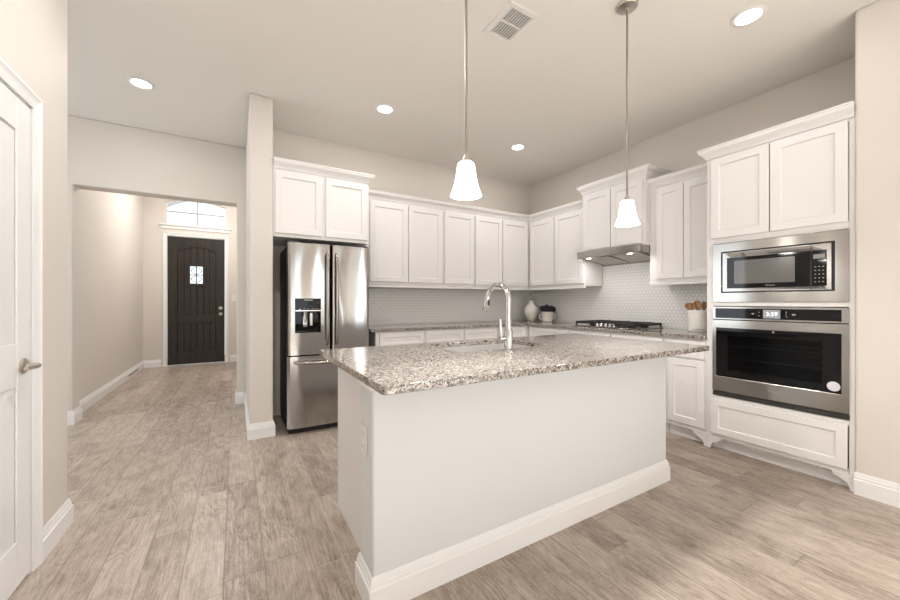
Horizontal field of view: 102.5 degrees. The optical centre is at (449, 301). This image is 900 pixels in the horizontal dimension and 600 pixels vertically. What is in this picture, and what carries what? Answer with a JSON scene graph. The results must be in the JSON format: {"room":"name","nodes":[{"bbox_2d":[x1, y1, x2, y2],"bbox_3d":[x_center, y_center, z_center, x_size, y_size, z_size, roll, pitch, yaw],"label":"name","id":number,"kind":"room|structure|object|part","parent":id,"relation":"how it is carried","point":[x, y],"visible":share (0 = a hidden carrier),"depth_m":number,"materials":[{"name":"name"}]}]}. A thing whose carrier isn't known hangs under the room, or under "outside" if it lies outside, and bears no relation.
{"room":"kitchen","nodes":[
{"label":"kitchen","id":0,"kind":"room"},
{"bbox_2d":[0,0,66,526],"bbox_3d":[-0.486,-0.310,-0.822,0.125,3.000,6.342,0,0,-31],"label":"wall","id":1,"kind":"structure","parent":0,"point":[33,33],"depth_m":1.77,"materials":[{"name":"beige paint"}]},
{"bbox_2d":[0,81,41,599],"bbox_3d":[-1.635,0.166,1.260,0.097,2.025,0.762,0,0,-31],"label":"door","id":2,"kind":"structure","parent":1,"relation":"in","point":[15,365],"depth_m":1.48,"materials":[{"name":"white paint"}]},
{"bbox_3d":[-1.750,0.269,1.503,0.049,0.024,0.122,0,0,-31],"label":"lever","id":3,"kind":"part","parent":2,"relation":"part of","materials":[{"name":"silver metal"}]},
{"bbox_2d":[0,58,42,573],"bbox_3d":[-1.691,0.137,1.227,0.142,2.106,0.900,0,0,-31],"label":"trim","id":4,"kind":"structure","parent":1,"relation":"attached to","point":[9,78],"depth_m":1.61,"materials":[{"name":"white paint"}]},
{"bbox_2d":[43,498,73,561],"bbox_3d":[-2.012,1.122,1.769,0.142,0.136,0.363,0,0,-31],"label":"baseboard","id":5,"kind":"structure","parent":1,"relation":"attached to","point":[56,527],"depth_m":1.79,"materials":[{"name":"white paint"}]},
{"bbox_2d":[79,189,142,400],"bbox_3d":[-4.730,-0.560,5.037,0.120,3.500,3.350,0,0,-31],"label":"wall","id":6,"kind":"structure","parent":0,"point":[110,224],"depth_m":4.70,"materials":[{"name":"beige paint"}]},
{"bbox_2d":[67,359,160,425],"bbox_3d":[-5.230,1.122,4.620,1.915,0.136,3.557,0,0,-31],"label":"baseboard","id":7,"kind":"structure","parent":6,"relation":"attached to","point":[74,416],"depth_m":4.48,"materials":[{"name":"white paint"}]},
{"bbox_2d":[128,367,138,377],"bbox_3d":[-5.108,1.133,5.830,0.005,0.055,0.680,0,0,-31],"label":"air vent","id":8,"kind":"object","parent":6,"relation":"attached to","point":[136,369],"visible":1,"depth_m":5.81,"materials":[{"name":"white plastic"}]},
{"bbox_2d":[67,115,245,410],"bbox_3d":[-3.698,-0.310,3.591,3.500,3.000,0.190,0,0,-31],"label":"wall","id":9,"kind":"structure","parent":0,"point":[102,156],"depth_m":3.78,"materials":[{"name":"beige paint"}]},
{"bbox_2d":[143,196,236,366],"bbox_3d":[-4.874,-0.560,6.986,1.860,3.500,0.150,0,0,-31],"label":"wall","id":10,"kind":"structure","parent":0,"point":[154,209],"depth_m":6.61,"materials":[{"name":"beige paint"}]},
{"bbox_2d":[159,223,230,233],"bbox_3d":[-4.837,-1.405,6.898,1.130,0.086,0.040,0,0,-31],"label":"trim","id":11,"kind":"structure","parent":10,"relation":"attached to","point":[163,225],"depth_m":6.88,"materials":[{"name":"white paint"}]},
{"bbox_2d":[163,231,228,366],"bbox_3d":[-4.881,-0.054,6.972,1.033,2.488,0.167,0,0,-31],"label":"trim","id":12,"kind":"structure","parent":10,"relation":"attached to","point":[165,234],"depth_m":6.74,"materials":[{"name":"white paint"}]},
{"bbox_2d":[166,200,225,228],"bbox_3d":[-4.877,-1.701,6.967,0.950,0.498,0.040,0,0,-31],"label":"window","id":13,"kind":"structure","parent":10,"relation":"in","point":[167,211],"depth_m":6.92,"materials":[{"name":"white paint"}]},
{"bbox_2d":[168,236,224,364],"bbox_3d":[-4.861,-0.024,6.938,0.901,2.408,0.107,0,0,-31],"label":"door","id":14,"kind":"structure","parent":10,"relation":"in","point":[196,312],"depth_m":6.94,"materials":[{"name":"brown wood"}]},
{"bbox_2d":[190,266,202,283],"bbox_3d":[-4.881,-0.520,6.949,0.200,0.330,0.016,0,0,-31],"label":"window","id":15,"kind":"structure","parent":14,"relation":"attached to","point":[196,267],"depth_m":6.94,"materials":[{"name":"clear glass"}]},
{"bbox_2d":[246,93,272,423],"bbox_3d":[-1.988,-0.310,3.730,0.184,3.000,1.315,0,0,-31],"label":"wall","id":16,"kind":"structure","parent":0,"point":[259,142],"depth_m":3.17,"materials":[{"name":"beige paint"}]},
{"bbox_2d":[230,355,274,440],"bbox_3d":[-2.966,1.122,5.198,0.403,0.136,4.872,0,0,-31],"label":"baseboard","id":17,"kind":"structure","parent":16,"relation":"attached to","point":[266,429],"depth_m":3.18,"materials":[{"name":"white paint"}]},
{"bbox_2d":[273,129,529,415],"bbox_3d":[-0.282,-0.310,4.774,3.816,3.000,0.120,0,0,-31],"label":"wall","id":18,"kind":"structure","parent":0,"point":[393,174],"depth_m":4.39,"materials":[{"name":"beige paint"}]},
{"bbox_2d":[273,156,374,246],"bbox_3d":[-1.324,-0.938,3.702,0.926,0.695,0.657,0,0,-31],"label":"upper cabinet","id":19,"kind":"object","parent":18,"relation":"attached to","point":[313,203],"visible":0.93,"depth_m":3.42,"materials":[{"name":"white paint"}]},
{"bbox_3d":[-1.388,-0.902,3.330,0.404,0.560,0.020,0,0,-31],"label":"door","id":20,"kind":"part","parent":19,"relation":"part of","materials":[{"name":"white paint"}]},
{"bbox_3d":[-1.324,-1.243,3.702,0.926,0.084,0.657,0,0,-31],"label":"crown","id":21,"kind":"part","parent":19,"relation":"part of","materials":[{"name":"white paint"}]},
{"bbox_3d":[-1.014,-0.902,3.551,0.402,0.560,0.020,0,0,-31],"label":"door","id":22,"kind":"part","parent":19,"relation":"part of","materials":[{"name":"white paint"}]},
{"bbox_2d":[365,198,442,287],"bbox_3d":[-0.583,-0.653,4.323,0.974,0.973,0.344,0,0,-31],"label":"upper cabinet","id":23,"kind":"object","parent":18,"relation":"attached to","point":[405,244],"visible":0.83,"depth_m":4.16,"materials":[{"name":"white paint"}]},
{"bbox_3d":[-0.686,-0.671,4.074,0.450,0.887,0.020,0,0,-31],"label":"door","id":24,"kind":"part","parent":23,"relation":"part of","materials":[{"name":"white paint"}]},
{"bbox_3d":[-0.511,-0.181,4.201,0.974,0.028,0.026,0,0,-31],"label":"light rail","id":25,"kind":"part","parent":23,"relation":"part of","materials":[{"name":"white paint"}]},
{"bbox_3d":[-0.289,-0.671,4.309,0.446,0.887,0.020,0,0,-31],"label":"door","id":26,"kind":"part","parent":23,"relation":"part of","materials":[{"name":"white paint"}]},
{"bbox_2d":[368,189,582,221],"bbox_3d":[0.348,-1.183,4.139,2.390,0.084,0.965,0,0,-31],"label":"crown molding","id":27,"kind":"structure","parent":23,"relation":"on","point":[373,194],"depth_m":4.50,"materials":[{"name":"white paint"}]},
{"bbox_2d":[369,287,529,324],"bbox_3d":[0.057,0.040,4.899,2.764,0.468,0.008,0,0,-31],"label":"backsplash","id":28,"kind":"structure","parent":18,"relation":"attached to","point":[387,305],"depth_m":4.77,"materials":[{"name":"tile"}]},
{"bbox_2d":[443,209,473,288],"bbox_3d":[0.036,-0.653,4.690,0.464,0.973,0.344,0,0,-31],"label":"upper cabinet","id":29,"kind":"object","parent":18,"relation":"attached to","point":[458,227],"visible":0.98,"depth_m":4.54,"materials":[{"name":"white paint"}]},
{"bbox_3d":[0.109,-0.181,4.568,0.464,0.028,0.026,0,0,-31],"label":"light rail","id":30,"kind":"part","parent":29,"relation":"part of","materials":[{"name":"white paint"}]},
{"bbox_2d":[474,214,528,289],"bbox_3d":[0.643,-0.653,5.050,0.944,0.973,0.344,0,0,-31],"label":"upper cabinet","id":31,"kind":"object","parent":18,"relation":"attached to","point":[501,245],"visible":0.84,"depth_m":4.88,"materials":[{"name":"white paint"}]},
{"bbox_3d":[0.515,-0.671,4.786,0.440,0.887,0.020,0,0,-31],"label":"door","id":32,"kind":"part","parent":31,"relation":"part of","materials":[{"name":"white paint"}]},
{"bbox_3d":[0.715,-0.181,4.928,0.944,0.028,0.026,0,0,-31],"label":"light rail","id":33,"kind":"part","parent":31,"relation":"part of","materials":[{"name":"white paint"}]},
{"bbox_3d":[0.909,-0.671,5.019,0.450,0.887,0.020,0,0,-31],"label":"door","id":34,"kind":"part","parent":31,"relation":"part of","materials":[{"name":"white paint"}]},
{"bbox_2d":[8,361,899,599],"bbox_3d":[-1.865,1.240,4.126,7.400,0.100,10.200,0,0,-31],"label":"floor","id":35,"kind":"structure","parent":0,"point":[170,495],"depth_m":1.89,"materials":[{"name":"brown wood"}]},
{"bbox_2d":[280,240,368,433],"bbox_3d":[-1.268,0.319,3.638,0.747,1.742,0.768,0,0,-31],"label":"fridge","id":36,"kind":"object","parent":35,"relation":"on","point":[324,289],"visible":0.84,"depth_m":3.32,"materials":[{"name":"grey metal"}]},
{"bbox_3d":[-1.291,0.020,3.279,0.220,0.104,0.038,0,0,-31],"label":"control panel","id":37,"kind":"part","parent":36,"relation":"part of","materials":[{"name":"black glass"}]},
{"bbox_3d":[-1.291,-0.027,3.309,0.372,1.010,0.090,0,0,-31],"label":"door","id":38,"kind":"part","parent":36,"relation":"part of","materials":[{"name":"silver metal"}]},
{"bbox_3d":[-1.130,0.810,3.405,0.747,0.640,0.090,0,0,-31],"label":"freezer drawer","id":39,"kind":"part","parent":36,"relation":"part of","materials":[{"name":"silver metal"}]},
{"bbox_3d":[-1.094,0.545,3.345,0.644,0.035,0.080,0,0,-31],"label":"handle","id":40,"kind":"part","parent":36,"relation":"part of","materials":[{"name":"silver metal"}]},
{"bbox_3d":[-1.127,-0.028,3.320,0.028,0.862,0.076,0,0,-31],"label":"handle","id":41,"kind":"part","parent":36,"relation":"part of","materials":[{"name":"silver metal"}]},
{"bbox_3d":[-1.055,-0.028,3.363,0.028,0.862,0.076,0,0,-31],"label":"handle","id":42,"kind":"part","parent":36,"relation":"part of","materials":[{"name":"silver metal"}]},
{"bbox_3d":[-0.967,-0.027,3.501,0.370,1.010,0.090,0,0,-31],"label":"door","id":43,"kind":"part","parent":36,"relation":"part of","materials":[{"name":"silver metal"}]},
{"bbox_2d":[369,330,423,346],"bbox_3d":[-0.673,0.749,4.106,0.560,0.882,0.623,0,0,-31],"label":"base cabinet","id":44,"kind":"object","parent":35,"relation":"on","point":[411,336],"visible":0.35,"depth_m":3.83,"materials":[{"name":"white paint"}]},
{"bbox_3d":[-0.509,0.402,3.853,0.505,0.147,0.020,0,0,-31],"label":"drawer","id":45,"kind":"part","parent":44,"relation":"part of","materials":[{"name":"white paint"}]},
{"bbox_2d":[369,320,706,338],"bbox_3d":[0.750,0.291,3.738,2.751,0.030,2.708,0,0,-31],"label":"countertop","id":46,"kind":"structure","parent":44,"relation":"on","point":[670,332],"depth_m":4.06,"materials":[{"name":"stone"}]},
{"bbox_2d":[524,300,538,320],"bbox_3d":[1.186,0.127,5.255,0.208,0.297,0.208,0,0,-31],"label":"ceramic vase","id":47,"kind":"object","parent":46,"relation":"on","point":[531,311],"visible":0.99,"depth_m":5.19,"materials":[{"name":"white ceramic"}]},
{"bbox_2d":[539,304,555,321],"bbox_3d":[1.360,0.150,5.051,0.212,0.250,0.228,0,0,-31],"label":"lavender","id":48,"kind":"object","parent":46,"relation":"on","point":[547,315],"visible":1,"depth_m":4.99,"materials":[{"name":"white ceramic"}]},
{"bbox_2d":[574,320,663,329],"bbox_3d":[1.849,0.245,4.005,0.495,0.060,0.755,0,0,-31],"label":"gas cooktop","id":49,"kind":"object","parent":46,"relation":"in","point":[632,325],"visible":1,"depth_m":3.85,"materials":[{"name":"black metal"}]},
{"bbox_3d":[1.849,0.271,4.005,0.495,0.009,0.755,0,0,-31],"label":"plate","id":50,"kind":"part","parent":49,"relation":"part of","materials":[{"name":"silver metal"}]},
{"bbox_2d":[688,310,706,331],"bbox_3d":[2.317,0.175,3.376,0.153,0.200,0.152,0,0,-31],"label":"utensil crock","id":51,"kind":"object","parent":46,"relation":"on","point":[697,319],"visible":0.99,"depth_m":3.31,"materials":[{"name":"white ceramic"}]},
{"bbox_2d":[687,303,694,309],"bbox_3d":[2.263,0.135,3.369,0.075,0.253,0.041,0,0,23],"label":"wooden spoon","id":52,"kind":"object","parent":51,"relation":"in","point":[691,306],"visible":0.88,"depth_m":3.37,"materials":[{"name":"brown wood"}]},
{"bbox_2d":[695,303,701,309],"bbox_3d":[2.305,0.135,3.345,0.033,0.252,0.068,0,0,-31],"label":"wooden spoon","id":53,"kind":"object","parent":51,"relation":"in","point":[698,306],"visible":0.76,"depth_m":3.33,"materials":[{"name":"brown wood"}]},
{"bbox_2d":[702,301,706,309],"bbox_3d":[2.344,0.127,3.334,0.015,0.269,0.077,0,0,-23],"label":"wooden spatula","id":54,"kind":"object","parent":51,"relation":"in","point":[704,304],"visible":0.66,"depth_m":3.33,"materials":[{"name":"brown wood"}]},
{"bbox_2d":[424,328,462,342],"bbox_3d":[-0.212,0.749,4.379,0.509,0.882,0.623,0,0,-31],"label":"base cabinet","id":55,"kind":"object","parent":35,"relation":"on","point":[434,335],"visible":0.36,"depth_m":4.11,"materials":[{"name":"white paint"}]},
{"bbox_2d":[463,327,496,339],"bbox_3d":[0.220,0.749,4.636,0.494,0.882,0.623,0,0,-31],"label":"base cabinet","id":56,"kind":"object","parent":35,"relation":"on","point":[478,333],"visible":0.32,"depth_m":4.37,"materials":[{"name":"white paint"}]},
{"bbox_2d":[338,357,669,599],"bbox_3d":[0.374,0.749,2.240,2.062,0.882,0.827,0,0,-31],"label":"kitchen island","id":57,"kind":"object","parent":35,"relation":"on","point":[451,482],"visible":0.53,"depth_m":1.71,"materials":[{"name":"paint"}]},
{"bbox_3d":[-0.482,0.749,1.837,0.020,0.882,0.647,0,0,-31],"label":"panel","id":58,"kind":"part","parent":57,"relation":"part of","materials":[{"name":"white paint"}]},
{"bbox_2d":[361,422,366,456],"bbox_3d":[-0.351,0.558,1.466,0.008,0.118,0.072,0,0,-31],"label":"wall outlet","id":59,"kind":"object","parent":57,"relation":"attached to","point":[363,427],"visible":1,"depth_m":1.45,"materials":[{"name":"white plastic"}]},
{"bbox_3d":[0.534,0.324,1.962,2.048,0.032,0.174,0,0,-31],"label":"trim","id":60,"kind":"part","parent":57,"relation":"part of","materials":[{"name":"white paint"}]},
{"bbox_3d":[0.535,1.122,1.969,2.062,0.136,0.196,0,0,-31],"label":"baseboard","id":61,"kind":"part","parent":57,"relation":"part of","materials":[{"name":"white paint"}]},
{"bbox_2d":[319,333,708,394],"bbox_3d":[0.442,0.291,2.180,2.160,0.030,1.060,0,0,-31],"label":"island countertop","id":62,"kind":"structure","parent":57,"relation":"on","point":[404,368],"depth_m":1.79,"materials":[{"name":"stone"}]},
{"bbox_2d":[441,343,530,351],"bbox_3d":[0.241,0.410,2.329,0.750,0.204,0.490,0,0,-31],"label":"undermount sink","id":63,"kind":"object","parent":62,"relation":"in","point":[472,348],"visible":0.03,"depth_m":2.57,"materials":[{"name":"white"}]},
{"bbox_2d":[482,282,513,350],"bbox_3d":[0.267,0.080,2.111,0.101,0.391,0.242,0,0,-31],"label":"kitchen faucet","id":64,"kind":"object","parent":62,"relation":"on","point":[507,338],"visible":1,"depth_m":2.03,"materials":[{"name":"silver metal"}]},
{"bbox_3d":[0.280,0.022,2.109,0.037,0.275,0.201,0,0,-37],"label":"spout","id":65,"kind":"part","parent":64,"relation":"part of","materials":[{"name":"silver metal"}]},
{"bbox_3d":[0.281,0.147,2.015,0.027,0.106,0.021,0,0,-31],"label":"lever","id":66,"kind":"part","parent":64,"relation":"part of","materials":[{"name":"silver metal"}]},
{"bbox_2d":[496,325,528,337],"bbox_3d":[0.918,0.749,5.049,1.127,0.882,0.623,0,0,-31],"label":"base cabinet","id":67,"kind":"object","parent":35,"relation":"on","point":[518,331],"visible":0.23,"depth_m":4.68,"materials":[{"name":"white paint"}]},
{"bbox_3d":[0.795,0.402,4.626,0.455,0.147,0.020,0,0,-31],"label":"drawer","id":68,"kind":"part","parent":67,"relation":"part of","materials":[{"name":"white paint"}]},
{"bbox_2d":[529,325,568,335],"bbox_3d":[1.460,0.749,4.637,0.613,0.882,0.678,0,0,-31],"label":"base cabinet","id":69,"kind":"object","parent":35,"relation":"on","point":[533,330],"visible":0.2,"depth_m":4.51,"materials":[{"name":"white paint"}]},
{"bbox_2d":[569,329,669,431],"bbox_3d":[1.912,0.749,3.875,0.613,0.882,1.092,0,0,-31],"label":"base cabinet","id":70,"kind":"object","parent":35,"relation":"on","point":[578,331],"visible":0.14,"depth_m":3.59,"materials":[{"name":"white paint"}]},
{"bbox_3d":[1.521,0.402,3.953,0.020,0.147,0.526,0,0,-31],"label":"drawer","id":71,"kind":"part","parent":70,"relation":"part of","materials":[{"name":"white paint"}]},
{"bbox_3d":[1.794,0.402,3.493,0.020,0.147,0.520,0,0,-31],"label":"drawer","id":72,"kind":"part","parent":70,"relation":"part of","materials":[{"name":"white paint"}]},
{"bbox_2d":[666,336,706,445],"bbox_3d":[2.276,0.749,3.261,0.613,0.882,0.333,0,0,-31],"label":"base cabinet","id":73,"kind":"object","parent":35,"relation":"on","point":[686,374],"visible":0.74,"depth_m":3.09,"materials":[{"name":"white paint"}]},
{"bbox_3d":[2.024,0.402,3.104,0.020,0.147,0.295,0,0,-31],"label":"drawer","id":74,"kind":"part","parent":73,"relation":"part of","materials":[{"name":"white paint"}]},
{"bbox_3d":[2.024,0.767,3.104,0.020,0.555,0.295,0,0,-31],"label":"door","id":75,"kind":"part","parent":73,"relation":"part of","materials":[{"name":"white paint"}]},
{"bbox_2d":[697,101,854,491],"bbox_3d":[2.544,-0.028,2.773,0.651,2.435,0.877,0,0,-31],"label":"tall cabinet","id":76,"kind":"object","parent":35,"relation":"on","point":[799,183],"visible":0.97,"depth_m":2.53,"materials":[{"name":"white paint"}]},
{"bbox_3d":[2.215,-0.829,2.771,0.020,0.638,0.372,0,0,-31],"label":"door","id":77,"kind":"part","parent":76,"relation":"part of","materials":[{"name":"white paint"}]},
{"bbox_3d":[2.544,-1.203,2.773,0.651,0.084,0.877,0,0,-31],"label":"crown","id":78,"kind":"part","parent":76,"relation":"part of","materials":[{"name":"white paint"}]},
{"bbox_3d":[2.314,0.917,2.604,0.020,0.278,0.760,0,0,-31],"label":"drawer","id":79,"kind":"part","parent":76,"relation":"part of","materials":[{"name":"white paint"}]},
{"bbox_2d":[712,307,849,419],"bbox_3d":[2.519,0.392,2.715,0.474,0.708,0.758,0,0,-31],"label":"wall oven","id":80,"kind":"object","parent":76,"relation":"in","point":[805,367],"visible":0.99,"depth_m":2.54,"materials":[{"name":"grey metal"}]},
{"bbox_3d":[2.323,0.088,2.606,0.021,0.075,0.701,0,0,-31],"label":"control glass","id":81,"kind":"part","parent":80,"relation":"part of","materials":[{"name":"black glass"}]},
{"bbox_3d":[2.329,0.087,2.603,0.030,0.098,0.758,0,0,-31],"label":"control panel","id":82,"kind":"part","parent":80,"relation":"part of","materials":[{"name":"silver metal"}]},
{"bbox_2d":[713,229,849,301],"bbox_3d":[2.517,-0.231,2.714,0.462,0.462,0.758,0,0,-31],"label":"microwave","id":83,"kind":"object","parent":76,"relation":"in","point":[810,267],"visible":1,"depth_m":2.54,"materials":[{"name":"silver metal"}]},
{"bbox_3d":[2.295,-0.234,2.645,0.008,0.303,0.510,0,0,-31],"label":"door","id":84,"kind":"part","parent":83,"relation":"part of","materials":[{"name":"silver metal"}]},
{"bbox_3d":[2.303,-0.225,2.633,0.007,0.237,0.480,0,0,-31],"label":"door glass","id":85,"kind":"part","parent":83,"relation":"part of","materials":[{"name":"black glass"}]},
{"bbox_3d":[2.446,-0.225,2.392,0.007,0.237,0.072,0,0,-31],"label":"control glass","id":86,"kind":"part","parent":83,"relation":"part of","materials":[{"name":"black glass"}]},
{"bbox_3d":[2.451,-0.234,2.382,0.008,0.303,0.095,0,0,-31],"label":"control panel","id":87,"kind":"part","parent":83,"relation":"part of","materials":[{"name":"black plastic"}]},
{"bbox_3d":[2.410,-0.829,2.440,0.020,0.638,0.384,0,0,-31],"label":"door","id":88,"kind":"part","parent":76,"relation":"part of","materials":[{"name":"white paint"}]},
{"bbox_2d":[67,0,878,184],"bbox_3d":[0.106,-1.870,0.801,7.400,0.120,8.870,0,0,-31],"label":"ceiling","id":89,"kind":"structure","parent":0,"point":[558,90],"depth_m":2.77,"materials":[{"name":"paint"}]},
{"bbox_2d":[126,76,155,89],"bbox_3d":[-2.554,-1.805,2.985,0.186,0.008,0.186,0,0,-31],"label":"recessed light","id":90,"kind":"object","parent":89,"relation":"in","point":[141,83],"visible":1,"depth_m":2.98,"materials":[{"name":"white plastic"}]},
{"bbox_2d":[375,103,394,113],"bbox_3d":[-0.610,-1.805,3.382,0.186,0.008,0.186,0,0,-31],"label":"recessed light","id":91,"kind":"object","parent":89,"relation":"in","point":[382,108],"visible":1,"depth_m":3.37,"materials":[{"name":"white plastic"}]},
{"bbox_2d":[450,0,481,199],"bbox_3d":[0.071,-1.139,1.600,0.140,1.339,0.140,0,0,-31],"label":"pendant lamp","id":92,"kind":"object","parent":89,"relation":"hanging from","point":[466,187],"visible":1,"depth_m":1.58,"materials":[{"name":"white glass"}]},
{"bbox_3d":[0.071,-0.544,1.600,0.140,0.148,0.140,0,0,-31],"label":"lamp shade","id":93,"kind":"part","parent":92,"relation":"part of","materials":[{"name":"white glass"}]},
{"bbox_3d":[0.071,-1.216,1.600,0.012,1.128,0.012,0,0,-31],"label":"rod","id":94,"kind":"part","parent":92,"relation":"part of","materials":[{"name":"silver metal"}]},
{"bbox_2d":[483,0,539,44],"bbox_3d":[0.394,-1.804,2.347,0.236,0.010,0.292,0,0,-31],"label":"ceiling vent","id":95,"kind":"object","parent":89,"relation":"in","point":[514,19],"visible":1,"depth_m":2.33,"materials":[{"name":"white plastic"}]},
{"bbox_2d":[510,143,525,150],"bbox_3d":[0.792,-1.805,4.213,0.186,0.008,0.186,0,0,-31],"label":"recessed light","id":96,"kind":"object","parent":89,"relation":"in","point":[516,147],"visible":1,"depth_m":4.21,"materials":[{"name":"white plastic"}]},
{"bbox_2d":[615,0,639,226],"bbox_3d":[1.079,-1.139,2.200,0.140,1.339,0.140,0,0,-31],"label":"pendant lamp","id":97,"kind":"object","parent":89,"relation":"hanging from","point":[627,217],"visible":1,"depth_m":2.19,"materials":[{"name":"white glass"}]},
{"bbox_3d":[1.079,-1.216,2.200,0.012,1.128,0.012,0,0,-31],"label":"rod","id":98,"kind":"part","parent":97,"relation":"part of","materials":[{"name":"silver metal"}]},
{"bbox_3d":[1.079,-0.544,2.200,0.140,0.148,0.140,0,0,-31],"label":"lamp shade","id":99,"kind":"part","parent":97,"relation":"part of","materials":[{"name":"white glass"}]},
{"bbox_2d":[730,4,767,27],"bbox_3d":[1.889,-1.805,2.285,0.186,0.008,0.186,0,0,-31],"label":"recessed light","id":100,"kind":"object","parent":89,"relation":"in","point":[750,15],"visible":1,"depth_m":2.28,"materials":[{"name":"white plastic"}]},
{"bbox_2d":[541,312,552,321],"bbox_3d":[1.359,0.205,5.046,0.172,0.140,0.172,0,0,-31],"label":"pot","id":101,"kind":"object","parent":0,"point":[546,316],"depth_m":4.98,"materials":[{"name":"white ceramic"}]},
{"bbox_2d":[530,57,854,328],"bbox_3d":[2.220,-0.310,4.128,0.170,3.000,3.542,0,0,-31],"label":"wall","id":102,"kind":"structure","parent":0,"point":[675,149],"depth_m":3.48,"materials":[{"name":"beige paint"}]},
{"bbox_2d":[529,208,601,289],"bbox_3d":[1.507,-0.653,4.824,0.344,0.973,0.962,0,0,-31],"label":"upper cabinet","id":103,"kind":"object","parent":102,"relation":"attached to","point":[555,241],"visible":0.94,"depth_m":4.66,"materials":[{"name":"white paint"}]},
{"bbox_3d":[1.255,-0.671,4.931,0.020,0.887,0.448,0,0,-31],"label":"door","id":104,"kind":"part","parent":103,"relation":"part of","materials":[{"name":"white paint"}]},
{"bbox_3d":[1.385,-0.181,4.751,0.026,0.028,0.962,0,0,-31],"label":"light rail","id":105,"kind":"part","parent":103,"relation":"part of","materials":[{"name":"white paint"}]},
{"bbox_3d":[1.490,-0.671,4.534,0.020,0.887,0.451,0,0,-31],"label":"door","id":106,"kind":"part","parent":103,"relation":"part of","materials":[{"name":"white paint"}]},
{"bbox_2d":[530,262,706,328],"bbox_3d":[1.934,-0.083,4.435,0.008,0.714,2.702,0,0,-31],"label":"backsplash","id":107,"kind":"structure","parent":102,"relation":"attached to","point":[626,293],"depth_m":4.21,"materials":[{"name":"tile"}]},
{"bbox_2d":[576,164,672,251],"bbox_3d":[1.915,-0.969,4.036,0.445,0.786,0.870,0,0,-31],"label":"upper cabinet","id":108,"kind":"object","parent":102,"relation":"attached to","point":[600,207],"visible":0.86,"depth_m":3.90,"materials":[{"name":"white paint"}]},
{"bbox_3d":[1.666,-0.920,4.100,0.020,0.640,0.350,0,0,-31],"label":"door","id":109,"kind":"part","parent":108,"relation":"part of","materials":[{"name":"white paint"}]},
{"bbox_2d":[577,244,649,265],"bbox_3d":[1.888,-0.507,4.020,0.490,0.134,0.762,0,0,-31],"label":"range hood","id":110,"kind":"object","parent":108,"relation":"attached to","point":[637,253],"visible":0.86,"depth_m":3.93,"materials":[{"name":"silver metal"}]},
{"bbox_3d":[1.915,-1.313,4.036,0.445,0.097,0.870,0,0,-31],"label":"crown","id":111,"kind":"part","parent":108,"relation":"part of","materials":[{"name":"white paint"}]},
{"bbox_3d":[1.850,-0.920,3.790,0.020,0.640,0.350,0,0,-31],"label":"door","id":112,"kind":"part","parent":108,"relation":"part of","materials":[{"name":"white paint"}]},
{"bbox_2d":[647,162,706,285],"bbox_3d":[2.303,-0.696,3.451,0.375,1.058,0.634,0,0,-31],"label":"upper cabinet","id":113,"kind":"object","parent":102,"relation":"attached to","point":[678,210],"visible":0.7,"depth_m":3.39,"materials":[{"name":"white paint"}]},
{"bbox_3d":[2.116,-0.671,3.479,0.020,0.887,0.252,0,0,-31],"label":"door","id":114,"kind":"part","parent":113,"relation":"part of","materials":[{"name":"white paint"}]},
{"bbox_3d":[2.164,-1.183,3.368,0.052,0.084,0.634,0,0,-31],"label":"crown","id":115,"kind":"part","parent":113,"relation":"part of","materials":[{"name":"white paint"}]},
{"bbox_3d":[2.194,-0.181,3.386,0.026,0.028,0.634,0,0,-31],"label":"light rail","id":116,"kind":"part","parent":113,"relation":"part of","materials":[{"name":"white paint"}]},
{"bbox_3d":[2.255,-0.671,3.244,0.020,0.887,0.282,0,0,-31],"label":"door","id":117,"kind":"part","parent":113,"relation":"part of","materials":[{"name":"white paint"}]},
{"bbox_2d":[855,0,899,483],"bbox_3d":[3.947,-0.310,0.607,0.790,3.000,4.278,0,0,-31],"label":"wall","id":118,"kind":"structure","parent":0,"point":[877,24],"depth_m":2.17,"materials":[{"name":"beige paint"}]},
{"bbox_2d":[854,472,899,507],"bbox_3d":[3.593,1.122,0.414,0.017,0.136,4.248,0,0,-31],"label":"baseboard","id":119,"kind":"structure","parent":118,"relation":"attached to","point":[887,492],"depth_m":2.16,"materials":[{"name":"white paint"}]},
{"label":"outside","id":120,"kind":"structure","parent":0,"visible":0},
{"bbox_2d":[168,201,186,206],"bbox_3d":[-5.555,-1.060,8.390,5.400,4.700,0.300,0,0,-31],"label":"wall","id":121,"kind":"structure","parent":120,"point":[173,203],"depth_m":8.08,"materials":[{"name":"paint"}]}
]}

